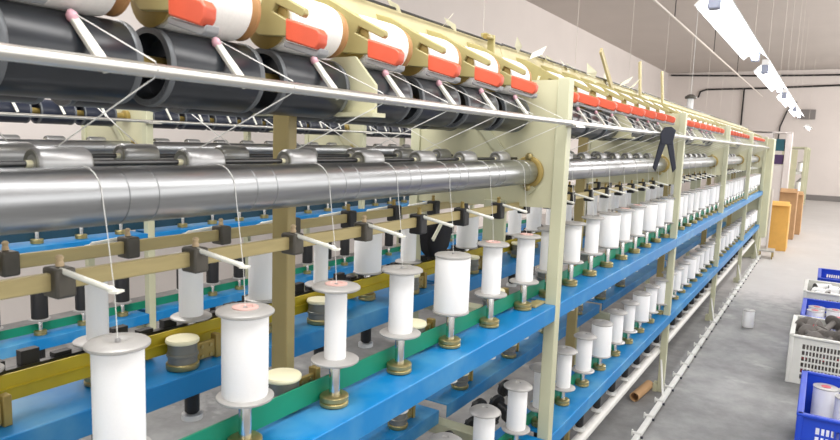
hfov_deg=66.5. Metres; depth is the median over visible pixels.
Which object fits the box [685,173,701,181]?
guide
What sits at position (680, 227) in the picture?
spindle
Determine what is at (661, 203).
yarn bobbin
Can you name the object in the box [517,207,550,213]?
guide
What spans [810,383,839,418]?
yarn bobbin
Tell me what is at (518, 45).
paper scrap
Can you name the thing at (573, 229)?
yarn bobbin
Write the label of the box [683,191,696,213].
yarn bobbin
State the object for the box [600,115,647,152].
strand
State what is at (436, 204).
guide
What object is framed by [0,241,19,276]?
guide
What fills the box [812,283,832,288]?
yarn bobbin
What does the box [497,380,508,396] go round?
pulley
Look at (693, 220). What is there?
spindle
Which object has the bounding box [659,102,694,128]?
cradle
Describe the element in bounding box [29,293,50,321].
yarn bobbin
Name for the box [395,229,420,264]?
yarn bobbin
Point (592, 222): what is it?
yarn bobbin
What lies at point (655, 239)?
spindle
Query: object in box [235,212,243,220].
spindle
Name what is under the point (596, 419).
pipe
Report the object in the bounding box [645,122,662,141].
drum
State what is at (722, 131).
cradle
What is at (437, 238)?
cloth bundle
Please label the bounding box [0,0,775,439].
machine
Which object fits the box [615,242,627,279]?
spindle
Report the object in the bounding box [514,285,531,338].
spindle
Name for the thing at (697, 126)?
cradle
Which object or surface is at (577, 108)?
guide
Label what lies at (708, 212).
spindle
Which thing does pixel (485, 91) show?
strand
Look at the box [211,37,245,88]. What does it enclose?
guide
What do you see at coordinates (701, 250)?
yarn bobbin
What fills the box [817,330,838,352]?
empty bobbin
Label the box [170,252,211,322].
yarn bobbin
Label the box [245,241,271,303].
yarn bobbin
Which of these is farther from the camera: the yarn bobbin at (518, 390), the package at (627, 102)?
the package at (627, 102)
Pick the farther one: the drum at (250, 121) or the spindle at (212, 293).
the drum at (250, 121)
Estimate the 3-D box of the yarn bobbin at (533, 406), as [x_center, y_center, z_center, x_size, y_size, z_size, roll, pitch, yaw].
[0.422,0.579,2.224,0.092,0.158,0.092,6,8,32]
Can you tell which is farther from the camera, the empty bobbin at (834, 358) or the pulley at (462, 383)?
the empty bobbin at (834, 358)
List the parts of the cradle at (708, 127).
fork arm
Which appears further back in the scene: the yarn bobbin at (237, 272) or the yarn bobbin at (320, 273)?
the yarn bobbin at (237, 272)
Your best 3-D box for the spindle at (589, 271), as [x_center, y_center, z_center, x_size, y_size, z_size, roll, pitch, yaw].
[0.681,0.225,2.575,0.056,0.180,0.056,0,7,-19]
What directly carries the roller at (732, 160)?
attached to the machine at (51, 400)
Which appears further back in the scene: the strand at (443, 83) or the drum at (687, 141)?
the drum at (687, 141)
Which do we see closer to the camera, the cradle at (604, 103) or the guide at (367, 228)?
the guide at (367, 228)
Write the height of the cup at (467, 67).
0.103 m
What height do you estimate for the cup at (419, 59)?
0.103 m
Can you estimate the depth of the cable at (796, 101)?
20.69 m
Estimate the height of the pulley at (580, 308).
0.067 m
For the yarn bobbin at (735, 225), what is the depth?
6.74 m
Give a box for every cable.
[671,74,839,76]
[698,84,839,97]
[740,89,744,124]
[777,101,796,138]
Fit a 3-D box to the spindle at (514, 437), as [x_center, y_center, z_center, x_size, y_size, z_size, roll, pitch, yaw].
[0.304,0.801,2.075,0.056,0.254,0.056,1,7,-6]
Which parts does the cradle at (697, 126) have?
fork arm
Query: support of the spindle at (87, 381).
attached to the machine at (51, 400)
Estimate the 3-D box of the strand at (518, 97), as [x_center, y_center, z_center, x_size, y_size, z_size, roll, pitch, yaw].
[0.340,-0.289,1.947,0.199,0.168,0.004,6,8,27]
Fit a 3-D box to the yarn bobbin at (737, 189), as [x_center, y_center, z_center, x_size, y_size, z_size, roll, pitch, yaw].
[3.207,-0.340,6.507,0.092,0.152,0.092,4,7,17]
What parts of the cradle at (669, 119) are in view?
fork arm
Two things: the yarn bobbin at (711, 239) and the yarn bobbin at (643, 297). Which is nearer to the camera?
the yarn bobbin at (643, 297)
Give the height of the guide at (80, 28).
0.081 m
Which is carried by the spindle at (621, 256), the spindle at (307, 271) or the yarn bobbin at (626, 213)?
the yarn bobbin at (626, 213)
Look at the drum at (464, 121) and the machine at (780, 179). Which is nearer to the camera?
the drum at (464, 121)
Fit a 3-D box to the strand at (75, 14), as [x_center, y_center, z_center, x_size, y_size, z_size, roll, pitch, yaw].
[-0.394,-0.172,0.795,0.199,0.168,0.004,6,8,27]
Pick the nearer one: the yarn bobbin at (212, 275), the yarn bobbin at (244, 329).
the yarn bobbin at (244, 329)
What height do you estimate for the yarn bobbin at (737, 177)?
0.152 m
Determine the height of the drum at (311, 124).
0.118 m
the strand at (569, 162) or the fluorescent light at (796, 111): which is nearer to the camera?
the strand at (569, 162)
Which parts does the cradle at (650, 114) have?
fork arm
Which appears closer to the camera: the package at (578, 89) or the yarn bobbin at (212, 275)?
the package at (578, 89)
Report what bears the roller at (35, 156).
on the roller at (31, 199)
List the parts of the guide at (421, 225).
knob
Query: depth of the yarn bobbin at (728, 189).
5.89 m
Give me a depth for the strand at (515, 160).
1.97 m
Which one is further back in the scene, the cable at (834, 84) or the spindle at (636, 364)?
the cable at (834, 84)
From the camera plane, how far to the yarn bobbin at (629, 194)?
4.75 m
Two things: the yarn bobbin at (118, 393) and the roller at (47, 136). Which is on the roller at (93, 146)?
the roller at (47, 136)
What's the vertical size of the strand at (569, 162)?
0.226 m
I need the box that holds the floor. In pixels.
[0,191,839,439]
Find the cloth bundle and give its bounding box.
[420,211,452,256]
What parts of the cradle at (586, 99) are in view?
fork arm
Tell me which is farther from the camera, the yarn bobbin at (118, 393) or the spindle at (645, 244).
the spindle at (645, 244)
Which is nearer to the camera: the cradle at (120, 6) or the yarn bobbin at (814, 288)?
the cradle at (120, 6)
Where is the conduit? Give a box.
[483,0,762,121]
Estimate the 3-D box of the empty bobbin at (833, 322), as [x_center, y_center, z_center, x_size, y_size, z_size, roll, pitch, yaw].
[2.771,0.732,4.346,0.191,0.157,0.108,-3,8,-33]
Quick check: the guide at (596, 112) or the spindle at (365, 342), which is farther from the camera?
the guide at (596, 112)
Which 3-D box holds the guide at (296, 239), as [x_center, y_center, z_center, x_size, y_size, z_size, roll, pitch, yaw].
[-0.209,0.040,1.219,0.118,0.057,0.033,5,8,20]
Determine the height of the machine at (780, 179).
1.900 m
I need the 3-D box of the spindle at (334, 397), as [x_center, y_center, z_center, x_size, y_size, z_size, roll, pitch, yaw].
[-0.167,0.360,1.244,0.056,0.180,0.056,1,7,-6]
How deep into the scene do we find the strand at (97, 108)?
1.25 m
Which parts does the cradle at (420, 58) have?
fork arm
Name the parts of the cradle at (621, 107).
fork arm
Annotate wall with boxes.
[0,0,667,324]
[666,69,839,195]
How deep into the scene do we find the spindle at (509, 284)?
3.02 m
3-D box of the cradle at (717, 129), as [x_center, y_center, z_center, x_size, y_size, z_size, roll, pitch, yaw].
[2.256,-0.764,5.046,0.241,0.169,0.196,6,8,32]
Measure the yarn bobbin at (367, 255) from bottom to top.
0.152 m
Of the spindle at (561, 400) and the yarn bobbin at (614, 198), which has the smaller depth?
the spindle at (561, 400)
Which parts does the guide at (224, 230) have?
knob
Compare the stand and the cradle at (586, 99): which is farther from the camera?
the stand
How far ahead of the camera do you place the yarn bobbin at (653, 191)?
5.36 m
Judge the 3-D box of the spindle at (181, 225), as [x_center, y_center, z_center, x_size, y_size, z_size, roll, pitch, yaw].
[-1.356,0.043,3.654,0.056,0.180,0.056,0,7,-19]
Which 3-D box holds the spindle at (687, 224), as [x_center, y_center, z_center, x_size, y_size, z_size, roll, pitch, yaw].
[1.815,0.044,4.354,0.056,0.180,0.056,1,7,-6]
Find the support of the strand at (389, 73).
on the machine at (51, 400)
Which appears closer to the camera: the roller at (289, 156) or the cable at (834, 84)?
the roller at (289, 156)
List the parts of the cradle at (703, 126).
fork arm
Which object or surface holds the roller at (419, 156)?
on the roller at (31, 199)
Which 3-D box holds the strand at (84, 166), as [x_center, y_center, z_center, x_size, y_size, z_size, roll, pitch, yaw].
[-0.419,0.044,0.837,0.057,0.226,0.006,5,8,25]
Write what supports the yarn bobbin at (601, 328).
on the spindle at (599, 366)
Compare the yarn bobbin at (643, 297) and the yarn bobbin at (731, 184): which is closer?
the yarn bobbin at (643, 297)
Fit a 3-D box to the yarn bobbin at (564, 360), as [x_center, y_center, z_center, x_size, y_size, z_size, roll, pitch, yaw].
[0.544,0.558,2.416,0.092,0.158,0.092,2,7,0]
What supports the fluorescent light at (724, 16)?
hanging from the ceiling
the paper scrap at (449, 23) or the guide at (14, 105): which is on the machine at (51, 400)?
the paper scrap at (449, 23)
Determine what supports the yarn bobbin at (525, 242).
on the spindle at (522, 304)
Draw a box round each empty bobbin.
[795,317,825,334]
[798,324,822,347]
[799,362,816,377]
[801,344,817,364]
[805,316,823,326]
[814,320,827,330]
[814,351,834,367]
[814,367,833,374]
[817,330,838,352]
[818,315,839,330]
[832,330,839,354]
[833,353,838,369]
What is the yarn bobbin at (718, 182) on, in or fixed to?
on the spindle
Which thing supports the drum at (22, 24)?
attached to the machine at (51, 400)
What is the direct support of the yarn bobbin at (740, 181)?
on the spindle
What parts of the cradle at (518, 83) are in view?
fork arm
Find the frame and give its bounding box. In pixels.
[781,147,810,204]
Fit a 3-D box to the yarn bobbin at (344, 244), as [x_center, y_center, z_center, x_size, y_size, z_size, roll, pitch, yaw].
[-0.578,0.200,4.924,0.092,0.154,0.092,6,8,26]
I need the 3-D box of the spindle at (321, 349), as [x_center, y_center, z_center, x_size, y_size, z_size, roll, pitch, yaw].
[-0.294,0.309,1.880,0.056,0.245,0.056,0,7,-19]
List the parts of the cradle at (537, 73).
fork arm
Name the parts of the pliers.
handle, handle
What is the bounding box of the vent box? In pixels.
[800,109,815,118]
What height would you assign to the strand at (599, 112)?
0.169 m
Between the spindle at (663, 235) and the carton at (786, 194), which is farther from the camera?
the carton at (786, 194)
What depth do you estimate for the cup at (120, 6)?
0.87 m
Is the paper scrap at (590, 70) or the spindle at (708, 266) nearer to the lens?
the paper scrap at (590, 70)
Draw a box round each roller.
[0,134,19,138]
[0,138,132,152]
[0,142,33,167]
[0,160,537,235]
[23,146,93,167]
[43,135,65,139]
[86,136,105,139]
[93,157,391,166]
[113,144,159,166]
[153,138,169,141]
[153,141,350,153]
[174,148,225,165]
[184,139,199,141]
[213,140,227,142]
[215,145,249,164]
[240,140,253,142]
[277,149,316,163]
[297,146,317,157]
[345,147,367,162]
[352,150,384,162]
[366,146,410,153]
[392,148,413,161]
[408,150,435,161]
[432,149,450,157]
[453,151,476,160]
[489,151,510,159]
[568,158,666,179]
[576,152,590,158]
[593,152,606,158]
[608,153,619,158]
[621,153,632,157]
[632,153,642,157]
[643,153,652,157]
[683,157,716,168]
[728,156,742,164]
[751,156,758,161]
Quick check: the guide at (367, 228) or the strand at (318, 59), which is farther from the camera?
the guide at (367, 228)
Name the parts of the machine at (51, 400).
brake lever, brake lever, brake lever, brake lever, brake lever, deck rail, guide rail, guide rail, post, thread rod, brake lever, brake lever, brake lever, bracket plate, deck rail, deck rail, post, brake lever, brake lever, panel, deck rail, deck rail, deck rail, guide rail, splice plate, post, post, post, guide rail, deck rail, deck rail, bracket plate, deck rail, thread rod, panel, post, foot plate, post, post, deck rail, deck rail, deck rail, bracket plate, panel, post, deck rail, thread rod, post, deck rail, post, deck rail, panel, thread rod, post, deck rail, deck rail, panel, post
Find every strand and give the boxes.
[55,14,158,145]
[84,166,117,337]
[97,108,135,142]
[191,114,230,144]
[197,41,294,147]
[218,164,245,305]
[295,59,384,148]
[315,163,336,282]
[320,121,357,146]
[367,73,449,149]
[385,162,402,265]
[422,83,494,150]
[465,91,533,150]
[478,160,492,215]
[502,97,561,150]
[515,160,526,233]
[569,162,573,220]
[571,109,618,149]
[571,111,600,140]
[586,112,633,151]
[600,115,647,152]
[601,158,610,211]
[614,117,657,152]
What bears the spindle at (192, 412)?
attached to the machine at (51, 400)
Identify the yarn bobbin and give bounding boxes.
[0,363,4,372]
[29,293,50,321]
[72,267,110,348]
[73,285,84,312]
[83,332,151,439]
[113,278,131,303]
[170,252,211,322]
[175,269,178,290]
[205,262,220,284]
[215,302,274,408]
[232,257,246,278]
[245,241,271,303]
[301,245,313,264]
[305,243,328,287]
[311,280,360,368]
[328,242,332,260]
[339,239,350,256]
[353,233,381,275]
[379,264,422,339]
[384,233,393,246]
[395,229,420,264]
[428,432,461,439]
[433,251,471,316]
[456,216,478,248]
[469,403,500,439]
[474,240,509,298]
[501,379,532,435]
[506,210,521,235]
[509,233,541,285]
[524,207,541,231]
[527,362,540,412]
[535,226,549,273]
[542,209,550,225]
[555,345,577,391]
[563,221,585,264]
[566,205,571,220]
[571,332,596,374]
[580,216,604,255]
[585,195,598,215]
[591,319,612,358]
[597,195,608,212]
[598,212,620,248]
[607,308,626,344]
[608,193,618,210]
[614,208,634,242]
[619,190,628,207]
[621,299,639,333]
[627,193,632,205]
[628,204,646,236]
[633,291,650,322]
[640,202,657,231]
[643,284,660,313]
[645,187,650,201]
[650,187,656,199]
[650,199,667,227]
[653,277,668,305]
[656,187,663,198]
[660,196,675,222]
[662,271,676,297]
[668,194,683,219]
[673,266,683,290]
[676,261,690,284]
[681,193,690,216]
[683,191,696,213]
[683,256,696,278]
[689,189,702,211]
[689,252,701,273]
[695,188,707,208]
[695,248,706,268]
[700,187,712,206]
[700,244,711,264]
[704,241,715,260]
[705,185,717,204]
[709,238,715,256]
[710,184,721,202]
[718,182,728,199]
[720,233,726,250]
[721,230,729,246]
[724,228,733,243]
[726,181,731,197]
[727,226,736,241]
[728,180,734,196]
[730,224,738,238]
[731,179,739,193]
[731,180,737,195]
[732,222,741,236]
[734,178,742,192]
[737,177,745,191]
[740,217,747,229]
[742,308,754,328]
[746,212,753,224]
[748,211,755,222]
[750,174,756,186]
[750,175,753,187]
[795,182,800,190]
[797,162,802,171]
[806,308,823,317]
[808,305,825,317]
[810,286,830,292]
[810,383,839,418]
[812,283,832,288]
[815,428,833,436]
[826,288,839,293]
[826,308,839,316]
[833,394,839,433]
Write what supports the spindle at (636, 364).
attached to the machine at (51, 400)
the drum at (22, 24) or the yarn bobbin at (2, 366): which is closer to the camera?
the drum at (22, 24)
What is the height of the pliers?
0.212 m
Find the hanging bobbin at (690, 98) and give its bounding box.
[685,14,697,108]
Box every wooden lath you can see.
[599,48,613,88]
[638,61,641,95]
[661,71,663,102]
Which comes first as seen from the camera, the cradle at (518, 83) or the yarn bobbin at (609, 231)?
the cradle at (518, 83)
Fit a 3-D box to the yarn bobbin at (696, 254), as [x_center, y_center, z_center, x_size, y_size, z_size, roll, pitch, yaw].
[2.056,0.318,4.788,0.092,0.158,0.092,2,7,3]
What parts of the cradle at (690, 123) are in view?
fork arm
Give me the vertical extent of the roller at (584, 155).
0.045 m
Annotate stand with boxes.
[759,189,774,259]
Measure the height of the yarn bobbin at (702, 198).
0.154 m
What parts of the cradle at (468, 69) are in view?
fork arm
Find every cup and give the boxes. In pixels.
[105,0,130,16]
[130,0,169,27]
[235,0,260,40]
[250,6,289,48]
[327,10,348,57]
[336,13,368,58]
[400,31,428,75]
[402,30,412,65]
[446,46,473,84]
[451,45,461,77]
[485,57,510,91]
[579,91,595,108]
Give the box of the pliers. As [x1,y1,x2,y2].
[653,127,675,171]
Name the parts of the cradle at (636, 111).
fork arm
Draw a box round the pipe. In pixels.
[571,239,754,439]
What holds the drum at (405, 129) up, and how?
attached to the machine at (138, 125)
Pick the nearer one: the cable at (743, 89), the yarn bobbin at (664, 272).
the yarn bobbin at (664, 272)
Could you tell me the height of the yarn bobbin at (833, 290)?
0.118 m
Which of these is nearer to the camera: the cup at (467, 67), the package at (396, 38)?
the package at (396, 38)
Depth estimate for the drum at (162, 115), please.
3.56 m
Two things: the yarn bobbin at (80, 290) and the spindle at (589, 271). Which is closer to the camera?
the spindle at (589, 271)
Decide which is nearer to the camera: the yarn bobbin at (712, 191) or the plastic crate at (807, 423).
the plastic crate at (807, 423)
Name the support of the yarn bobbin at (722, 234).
on the spindle at (718, 274)
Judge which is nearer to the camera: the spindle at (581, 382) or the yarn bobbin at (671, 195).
the spindle at (581, 382)
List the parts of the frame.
panel, post, post, post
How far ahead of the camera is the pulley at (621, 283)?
4.50 m
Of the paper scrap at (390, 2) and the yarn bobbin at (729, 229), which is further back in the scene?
the yarn bobbin at (729, 229)
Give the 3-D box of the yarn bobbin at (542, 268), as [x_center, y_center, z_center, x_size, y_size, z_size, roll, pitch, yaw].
[0.439,0.100,2.165,0.092,0.152,0.092,2,7,-3]
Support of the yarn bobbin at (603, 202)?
on the spindle
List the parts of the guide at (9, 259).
knob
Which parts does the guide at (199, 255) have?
knob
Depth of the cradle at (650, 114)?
3.10 m
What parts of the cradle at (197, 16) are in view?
fork arm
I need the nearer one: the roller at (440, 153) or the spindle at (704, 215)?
the roller at (440, 153)
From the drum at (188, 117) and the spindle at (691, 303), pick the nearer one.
the drum at (188, 117)
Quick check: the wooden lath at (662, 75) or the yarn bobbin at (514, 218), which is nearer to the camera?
the yarn bobbin at (514, 218)
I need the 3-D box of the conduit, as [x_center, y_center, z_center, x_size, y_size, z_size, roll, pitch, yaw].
[5.007,-2.803,10.806,0.028,2.050,18.000,6,8,32]
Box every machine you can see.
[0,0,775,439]
[0,107,525,359]
[752,131,793,218]
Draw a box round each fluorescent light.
[694,0,768,61]
[753,2,788,92]
[776,0,802,108]
[788,1,808,117]
[803,60,815,129]
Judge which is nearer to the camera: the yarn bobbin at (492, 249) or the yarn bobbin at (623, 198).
the yarn bobbin at (492, 249)
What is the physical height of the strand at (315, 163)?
0.226 m
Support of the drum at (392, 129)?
attached to the machine at (138, 125)
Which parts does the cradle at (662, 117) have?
fork arm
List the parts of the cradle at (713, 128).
fork arm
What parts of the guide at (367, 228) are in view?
knob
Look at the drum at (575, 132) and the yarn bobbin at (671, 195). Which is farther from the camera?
the yarn bobbin at (671, 195)
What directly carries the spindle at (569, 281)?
attached to the machine at (51, 400)
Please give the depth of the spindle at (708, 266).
5.40 m
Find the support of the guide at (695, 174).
attached to the machine at (51, 400)
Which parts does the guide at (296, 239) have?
knob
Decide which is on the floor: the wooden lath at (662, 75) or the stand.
the stand
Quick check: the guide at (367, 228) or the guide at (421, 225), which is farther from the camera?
the guide at (421, 225)
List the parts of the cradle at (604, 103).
fork arm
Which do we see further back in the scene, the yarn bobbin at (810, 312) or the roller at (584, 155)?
the yarn bobbin at (810, 312)
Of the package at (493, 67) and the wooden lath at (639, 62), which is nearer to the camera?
the package at (493, 67)
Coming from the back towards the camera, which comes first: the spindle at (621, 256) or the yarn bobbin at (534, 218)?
the yarn bobbin at (534, 218)
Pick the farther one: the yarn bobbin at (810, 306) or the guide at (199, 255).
the yarn bobbin at (810, 306)
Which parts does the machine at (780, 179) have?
switch panel, control panel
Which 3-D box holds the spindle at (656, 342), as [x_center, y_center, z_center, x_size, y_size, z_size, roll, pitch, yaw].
[1.419,0.623,3.825,0.056,0.254,0.056,1,7,-6]
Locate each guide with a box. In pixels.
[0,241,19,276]
[11,102,18,111]
[43,255,124,299]
[65,9,106,73]
[84,228,139,258]
[182,218,230,244]
[182,237,250,273]
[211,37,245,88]
[256,217,300,232]
[281,224,340,254]
[310,56,337,99]
[319,204,356,227]
[354,215,405,241]
[367,199,401,220]
[382,70,405,97]
[408,195,439,214]
[409,207,453,234]
[436,80,455,103]
[453,201,493,225]
[479,88,497,117]
[490,197,526,218]
[513,95,528,113]
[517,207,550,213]
[567,188,593,204]
[576,107,588,121]
[583,185,610,200]
[588,179,600,189]
[594,111,605,124]
[600,183,625,197]
[610,114,621,131]
[614,181,637,195]
[627,180,649,192]
[638,178,659,190]
[648,177,668,188]
[682,173,695,182]
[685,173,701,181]
[691,172,706,180]
[697,171,711,179]
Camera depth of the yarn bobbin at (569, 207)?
3.57 m
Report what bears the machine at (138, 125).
on the floor
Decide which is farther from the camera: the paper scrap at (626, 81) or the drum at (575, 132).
the paper scrap at (626, 81)
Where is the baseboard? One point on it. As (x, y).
(808, 197)
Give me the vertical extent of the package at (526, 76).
0.105 m
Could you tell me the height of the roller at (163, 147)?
0.079 m
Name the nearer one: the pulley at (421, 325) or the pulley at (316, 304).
the pulley at (421, 325)
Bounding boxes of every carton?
[768,201,790,251]
[779,188,798,239]
[794,191,803,234]
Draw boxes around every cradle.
[21,0,130,16]
[130,0,260,40]
[250,0,348,57]
[313,0,412,72]
[376,14,461,83]
[426,29,503,91]
[467,42,537,98]
[516,57,579,106]
[541,65,599,110]
[562,72,617,113]
[580,78,632,116]
[597,83,645,118]
[614,88,656,121]
[623,91,666,123]
[634,94,675,124]
[649,99,687,123]
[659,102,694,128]
[666,104,700,129]
[675,107,706,130]
[682,109,711,131]
[688,111,715,132]
[692,112,720,133]
[698,114,724,134]
[723,122,742,137]
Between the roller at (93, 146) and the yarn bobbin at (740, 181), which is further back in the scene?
the yarn bobbin at (740, 181)
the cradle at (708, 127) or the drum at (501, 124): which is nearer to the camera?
the drum at (501, 124)
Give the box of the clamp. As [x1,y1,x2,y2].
[481,33,495,53]
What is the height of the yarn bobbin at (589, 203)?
0.152 m
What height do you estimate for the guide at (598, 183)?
0.068 m
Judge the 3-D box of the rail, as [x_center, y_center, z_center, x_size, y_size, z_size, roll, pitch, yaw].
[2.619,0.751,5.638,0.116,0.204,7.750,6,8,32]
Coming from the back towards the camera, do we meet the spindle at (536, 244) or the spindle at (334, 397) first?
the spindle at (536, 244)
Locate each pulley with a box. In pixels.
[0,392,12,426]
[165,332,220,372]
[268,365,320,413]
[307,296,324,325]
[388,405,415,430]
[413,317,435,350]
[414,272,426,294]
[451,371,472,389]
[464,416,473,426]
[470,255,482,273]
[471,398,499,424]
[481,287,508,312]
[489,394,506,421]
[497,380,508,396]
[501,343,518,358]
[510,241,516,257]
[536,267,544,280]
[578,304,582,314]
[580,250,594,261]
[595,289,606,299]
[615,278,625,286]
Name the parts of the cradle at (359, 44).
fork arm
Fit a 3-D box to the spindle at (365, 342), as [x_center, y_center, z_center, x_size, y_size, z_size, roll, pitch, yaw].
[-0.173,0.290,2.070,0.056,0.245,0.056,0,7,-19]
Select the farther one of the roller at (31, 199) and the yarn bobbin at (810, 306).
the yarn bobbin at (810, 306)
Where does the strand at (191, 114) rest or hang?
attached to the machine at (51, 400)
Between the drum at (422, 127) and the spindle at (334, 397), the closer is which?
the spindle at (334, 397)
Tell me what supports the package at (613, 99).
on the cradle at (621, 107)
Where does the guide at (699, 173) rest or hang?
attached to the machine at (51, 400)
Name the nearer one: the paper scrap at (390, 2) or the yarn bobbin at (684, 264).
the paper scrap at (390, 2)
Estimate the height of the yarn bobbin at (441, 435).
0.158 m
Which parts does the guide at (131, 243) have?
knob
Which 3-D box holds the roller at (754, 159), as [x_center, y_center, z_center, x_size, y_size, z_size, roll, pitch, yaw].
[4.037,-0.743,7.866,0.079,0.079,1.940,6,8,32]
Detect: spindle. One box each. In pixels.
[30,232,43,243]
[34,322,46,358]
[75,228,87,238]
[77,312,85,325]
[84,377,92,439]
[115,224,124,234]
[117,304,127,316]
[177,218,187,227]
[181,323,202,421]
[207,215,216,223]
[208,285,216,310]
[227,408,262,439]
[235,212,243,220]
[235,279,243,302]
[260,210,268,217]
[269,322,271,332]
[303,265,310,289]
[304,205,311,213]
[311,346,323,364]
[320,369,348,408]
[324,204,330,210]
[341,257,347,279]
[358,275,375,347]
[372,199,378,205]
[385,248,391,265]
[387,340,411,414]
[438,317,460,383]
[479,299,498,359]
[506,237,516,286]
[509,435,519,439]
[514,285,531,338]
[531,232,537,278]
[531,413,537,436]
[539,274,546,303]
[554,392,569,439]
[562,264,577,310]
[573,374,588,431]
[582,255,596,298]
[591,358,605,412]
[600,248,612,288]
[606,345,619,395]
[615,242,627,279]
[619,333,632,380]
[628,237,639,271]
[631,322,643,367]
[640,232,650,264]
[642,314,654,355]
[650,228,660,258]
[652,305,662,345]
[660,223,669,237]
[670,291,678,327]
[675,285,685,319]
[678,217,684,243]
[682,214,690,239]
[682,279,691,312]
[688,278,696,306]
[689,211,696,235]
[694,269,702,300]
[695,209,702,232]
[699,265,706,294]
[700,207,707,229]
[704,261,711,289]
[706,205,712,226]
[710,205,716,212]
[717,250,722,276]
[720,247,726,272]
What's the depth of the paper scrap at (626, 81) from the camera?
3.21 m
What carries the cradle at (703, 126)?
attached to the machine at (51, 400)
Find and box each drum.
[0,0,143,103]
[0,95,44,103]
[0,102,31,122]
[31,99,76,124]
[51,98,166,111]
[75,107,116,126]
[133,27,264,112]
[153,110,179,128]
[167,107,253,117]
[177,113,209,129]
[206,115,236,130]
[234,116,262,131]
[250,48,349,118]
[255,116,323,121]
[259,119,272,132]
[297,121,306,133]
[303,121,325,134]
[321,118,378,125]
[322,123,344,135]
[334,68,412,123]
[366,125,373,136]
[370,125,388,136]
[375,123,420,128]
[386,127,402,137]
[397,75,460,126]
[400,128,410,137]
[418,126,456,130]
[446,84,498,129]
[484,91,529,131]
[571,107,587,136]
[576,109,604,137]
[594,112,618,138]
[623,117,643,140]
[635,119,653,141]
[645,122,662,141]
[685,129,694,144]
[698,132,709,145]
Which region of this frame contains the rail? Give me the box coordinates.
[631,244,760,439]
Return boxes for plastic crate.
[785,314,839,391]
[794,370,839,439]
[800,298,839,318]
[801,279,839,317]
[817,268,839,282]
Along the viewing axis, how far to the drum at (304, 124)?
4.48 m
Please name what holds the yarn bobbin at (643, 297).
on the spindle at (636, 364)
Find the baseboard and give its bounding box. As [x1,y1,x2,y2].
[805,194,839,201]
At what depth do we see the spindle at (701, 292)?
5.20 m
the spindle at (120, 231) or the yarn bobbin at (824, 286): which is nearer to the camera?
the spindle at (120, 231)
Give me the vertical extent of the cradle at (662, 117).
0.169 m
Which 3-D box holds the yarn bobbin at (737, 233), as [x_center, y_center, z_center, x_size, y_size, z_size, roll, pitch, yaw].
[3.442,0.098,6.961,0.092,0.158,0.092,0,7,-19]
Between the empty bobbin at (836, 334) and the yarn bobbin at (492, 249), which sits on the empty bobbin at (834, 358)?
the empty bobbin at (836, 334)
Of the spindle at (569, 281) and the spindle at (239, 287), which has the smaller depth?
the spindle at (569, 281)
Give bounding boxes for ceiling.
[526,0,839,72]
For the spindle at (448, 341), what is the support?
attached to the machine at (51, 400)
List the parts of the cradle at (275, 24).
fork arm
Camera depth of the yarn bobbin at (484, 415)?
1.82 m
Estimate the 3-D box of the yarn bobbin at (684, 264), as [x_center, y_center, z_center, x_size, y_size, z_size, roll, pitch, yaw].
[1.804,0.360,4.393,0.092,0.158,0.092,2,7,-2]
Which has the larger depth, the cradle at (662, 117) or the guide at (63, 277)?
the cradle at (662, 117)
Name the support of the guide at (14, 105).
attached to the drum at (4, 106)
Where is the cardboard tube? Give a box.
[630,380,652,401]
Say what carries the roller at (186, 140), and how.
on the roller at (163, 147)
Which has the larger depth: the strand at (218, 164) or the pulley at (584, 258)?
the pulley at (584, 258)
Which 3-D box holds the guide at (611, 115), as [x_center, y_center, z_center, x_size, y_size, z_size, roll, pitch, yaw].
[0.875,-0.433,2.844,0.064,0.081,0.016,4,7,13]
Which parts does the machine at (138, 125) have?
deck rail, deck rail, thread rod, post, panel, post, deck rail, post, deck rail, thread rod, post, panel, post, deck rail, thread rod, post, deck rail, deck rail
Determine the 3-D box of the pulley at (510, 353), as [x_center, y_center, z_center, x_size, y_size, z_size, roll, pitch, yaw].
[0.433,0.594,2.971,0.134,0.067,0.071,-5,10,-43]
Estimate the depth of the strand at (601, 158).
2.73 m
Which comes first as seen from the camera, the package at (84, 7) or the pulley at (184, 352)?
the package at (84, 7)
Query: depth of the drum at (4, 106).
2.90 m
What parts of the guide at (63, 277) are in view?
knob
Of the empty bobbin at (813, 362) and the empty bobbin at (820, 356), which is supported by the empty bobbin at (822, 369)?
the empty bobbin at (820, 356)
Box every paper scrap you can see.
[387,0,401,13]
[444,17,456,31]
[515,37,521,52]
[530,47,545,58]
[587,63,596,77]
[620,77,631,85]
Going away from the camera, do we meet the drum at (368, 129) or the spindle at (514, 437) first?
the spindle at (514, 437)
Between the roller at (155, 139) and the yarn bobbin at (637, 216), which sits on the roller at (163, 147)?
the roller at (155, 139)
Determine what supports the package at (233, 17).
attached to the cradle at (197, 16)
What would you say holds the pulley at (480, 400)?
attached to the machine at (51, 400)
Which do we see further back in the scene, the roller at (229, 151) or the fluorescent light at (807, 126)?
the fluorescent light at (807, 126)
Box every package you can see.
[7,0,115,15]
[155,0,251,40]
[270,0,342,58]
[359,15,408,71]
[412,33,458,80]
[459,46,497,88]
[497,57,529,95]
[548,71,563,77]
[573,79,588,106]
[584,83,605,110]
[602,89,620,113]
[621,93,633,112]
[629,97,645,117]
[640,100,655,119]
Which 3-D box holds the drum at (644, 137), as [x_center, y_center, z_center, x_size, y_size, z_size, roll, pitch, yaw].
[1.179,-0.483,3.450,0.118,0.118,0.184,6,8,32]
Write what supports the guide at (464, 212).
attached to the machine at (51, 400)
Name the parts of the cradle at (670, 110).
fork arm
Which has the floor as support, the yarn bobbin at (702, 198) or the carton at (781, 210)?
the carton at (781, 210)
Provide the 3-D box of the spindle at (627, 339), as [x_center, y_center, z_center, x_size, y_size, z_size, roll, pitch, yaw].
[1.041,0.683,3.232,0.056,0.254,0.056,0,7,-19]

